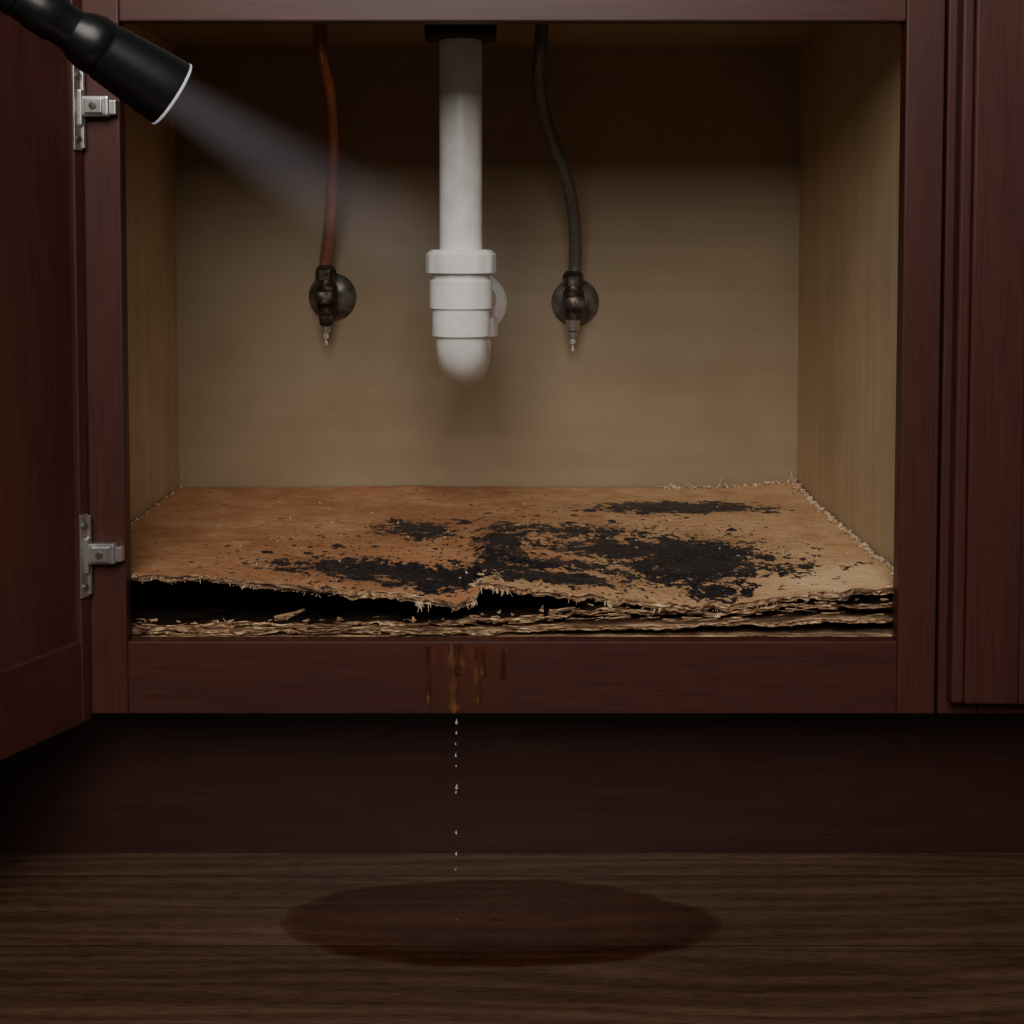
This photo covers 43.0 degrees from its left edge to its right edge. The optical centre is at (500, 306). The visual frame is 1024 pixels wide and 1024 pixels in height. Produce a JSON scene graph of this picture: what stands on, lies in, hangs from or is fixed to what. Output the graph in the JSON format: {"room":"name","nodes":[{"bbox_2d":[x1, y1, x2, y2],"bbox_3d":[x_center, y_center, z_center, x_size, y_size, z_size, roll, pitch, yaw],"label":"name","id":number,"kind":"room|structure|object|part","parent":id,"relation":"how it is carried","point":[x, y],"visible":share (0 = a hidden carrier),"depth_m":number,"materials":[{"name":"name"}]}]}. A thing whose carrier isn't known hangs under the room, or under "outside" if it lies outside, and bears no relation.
{"room":"kitchen","nodes":[
{"label":"kitchen","id":0,"kind":"room"},
{"bbox_2d":[0,0,191,123],"bbox_3d":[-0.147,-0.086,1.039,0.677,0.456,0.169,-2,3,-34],"label":"flashlight","id":1,"kind":"object","parent":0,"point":[148,78],"visible":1,"depth_m":0.97,"materials":[{"name":"black metal"}]},
{"bbox_2d":[0,852,1023,1023],"bbox_3d":[0.000,0.639,0.350,5.200,0.001,3.240,0,3,0],"label":"floor","id":2,"kind":"structure","parent":0,"point":[86,937],"depth_m":1.23,"materials":[{"name":"brown wood"}]},
{"bbox_2d":[0,0,1023,851],"bbox_3d":[0.030,0.102,1.607,2.440,0.955,0.600,0,3,0],"label":"base cabinet","id":3,"kind":"object","parent":2,"relation":"on","point":[758,184],"visible":0.79,"depth_m":1.61,"materials":[{"name":"brown wood"}]},
{"bbox_2d":[0,0,90,760],"bbox_3d":[-0.509,0.054,1.124,0.020,0.744,0.400,1,3,26],"label":"door","id":4,"kind":"structure","parent":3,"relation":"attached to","point":[45,669],"depth_m":1.25,"materials":[{"name":"brown wood"}]},
{"bbox_3d":[-0.499,0.034,1.143,0.008,0.624,0.334,1,3,26],"label":"panel","id":5,"kind":"part","parent":4,"relation":"part of","materials":[{"name":"brown wood"}]},
{"bbox_3d":[-0.499,0.383,1.160,0.020,0.083,0.326,1,3,26],"label":"rail","id":6,"kind":"part","parent":4,"relation":"part of","materials":[{"name":"brown wood"}]},
{"bbox_2d":[72,65,117,149],"bbox_3d":[-0.401,-0.197,1.283,0.042,0.084,0.018,0,3,0],"label":"cabinet hinge","id":7,"kind":"object","parent":3,"relation":"attached to","point":[84,106],"depth_m":1.28,"materials":[{"name":"silver metal"}]},
{"bbox_2d":[79,513,123,598],"bbox_3d":[-0.401,0.249,1.304,0.042,0.084,0.018,0,3,0],"label":"cabinet hinge","id":8,"kind":"object","parent":3,"relation":"attached to","point":[91,552],"depth_m":1.30,"materials":[{"name":"silver metal"}]},
{"bbox_3d":[-0.471,0.011,1.612,0.014,0.774,0.581,0,3,0],"label":"panel","id":9,"kind":"part","parent":3,"relation":"part of","materials":[{"name":"brown wood"}]},
{"bbox_2d":[309,24,355,345],"bbox_3d":[-0.241,-0.153,1.749,0.068,0.423,0.211,0,3,0],"label":"water supply line","id":10,"kind":"object","parent":3,"relation":"attached to","point":[332,296],"visible":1,"depth_m":1.80,"materials":[{"name":"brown metal"}]},
{"bbox_3d":[-0.245,-0.014,1.802,0.028,0.020,0.009,0,3,0],"label":"oval handle","id":11,"kind":"part","parent":10,"relation":"part of","materials":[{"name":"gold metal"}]},
{"bbox_3d":[-0.246,0.018,1.828,0.021,0.018,0.021,0,3,0],"label":"spout","id":12,"kind":"part","parent":10,"relation":"part of","materials":[{"name":"gold metal"}]},
{"bbox_2d":[424,24,506,385],"bbox_3d":[-0.042,-0.134,1.680,0.088,0.454,0.354,0,3,2],"label":"drain pipe","id":13,"kind":"object","parent":3,"relation":"attached to","point":[468,305],"visible":0.96,"depth_m":1.52,"materials":[{"name":"white plastic"}]},
{"bbox_2d":[429,274,491,309],"bbox_3d":[-0.048,-0.018,1.551,0.075,0.042,0.075,0,3,0],"label":"coupling","id":14,"kind":"object","parent":13,"relation":"attached to","point":[447,291],"depth_m":1.52,"materials":[{"name":"white plastic"}]},
{"bbox_3d":[-0.036,-0.003,1.739,0.051,0.057,0.243,0,3,3],"label":"trap arm","id":15,"kind":"part","parent":13,"relation":"part of","materials":[{"name":"white plastic"}]},
{"bbox_2d":[425,644,508,713],"bbox_3d":[-0.035,0.377,1.318,0.102,0.072,0.001,0,3,0],"label":"drip","id":16,"kind":"object","parent":3,"relation":"attached to","point":[454,653],"visible":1,"depth_m":1.32,"materials":[{"name":"brown liquid"}]},
{"bbox_3d":[-0.019,-0.365,1.574,0.890,0.016,0.541,0,3,0],"label":"panel","id":17,"kind":"part","parent":3,"relation":"part of","materials":[{"name":"brown wood"}]},
{"bbox_3d":[-0.019,0.040,1.870,0.890,0.855,0.012,0,3,0],"label":"panel","id":18,"kind":"part","parent":3,"relation":"part of","materials":[{"name":"brown wood"}]},
{"bbox_2d":[130,470,893,636],"bbox_3d":[-0.018,0.292,1.603,0.887,0.100,0.541,0,3,0],"label":"panel","id":19,"kind":"object","parent":3,"relation":"in","point":[766,559],"visible":0.98,"depth_m":1.46,"materials":[{"name":"brown wood"}]},
{"bbox_3d":[0.011,0.376,1.329,0.781,0.074,0.019,0,3,0],"label":"rail","id":20,"kind":"part","parent":3,"relation":"part of","materials":[{"name":"brown wood"}]},
{"bbox_3d":[0.011,-0.322,1.296,0.781,0.078,0.019,0,3,0],"label":"rail","id":21,"kind":"part","parent":3,"relation":"part of","materials":[{"name":"brown wood"}]},
{"bbox_2d":[532,24,598,350],"bbox_3d":[0.069,-0.150,1.760,0.064,0.431,0.228,1,3,22],"label":"water supply line","id":22,"kind":"object","parent":3,"relation":"attached to","point":[575,302],"visible":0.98,"depth_m":1.79,"materials":[{"name":"grey rubber"}]},
{"bbox_3d":[0.101,0.026,1.828,0.021,0.018,0.021,0,3,0],"label":"spout","id":23,"kind":"part","parent":22,"relation":"part of","materials":[{"name":"silver metal"}]},
{"bbox_3d":[0.102,-0.006,1.802,0.028,0.020,0.009,0,3,0],"label":"oval handle","id":24,"kind":"part","parent":22,"relation":"part of","materials":[{"name":"gold metal"}]},
{"bbox_3d":[0.433,0.011,1.612,0.014,0.774,0.581,0,3,0],"label":"panel","id":25,"kind":"part","parent":3,"relation":"part of","materials":[{"name":"brown wood"}]},
{"bbox_2d":[934,0,1023,713],"bbox_3d":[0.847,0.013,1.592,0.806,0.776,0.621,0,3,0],"label":"door","id":26,"kind":"structure","parent":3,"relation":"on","point":[942,704],"depth_m":1.29,"materials":[{"name":"brown wood"}]},
{"bbox_3d":[0.458,0.023,1.294,0.012,0.748,0.017,0,3,0],"label":"edge moulding","id":27,"kind":"part","parent":26,"relation":"part of","materials":[{"name":"brown wood"}]},
{"bbox_3d":[0.847,0.378,1.329,0.726,0.070,0.019,0,3,0],"label":"rail","id":28,"kind":"part","parent":26,"relation":"part of","materials":[{"name":"brown wood"}]},
{"bbox_3d":[0.650,0.364,1.308,0.266,0.066,0.020,0,3,0],"label":"rail","id":29,"kind":"part","parent":26,"relation":"part of","materials":[{"name":"brown wood"}]},
{"bbox_3d":[0.650,0.023,1.292,0.274,0.624,0.008,0,3,0],"label":"panel","id":30,"kind":"part","parent":26,"relation":"part of","materials":[{"name":"brown wood"}]}
]}

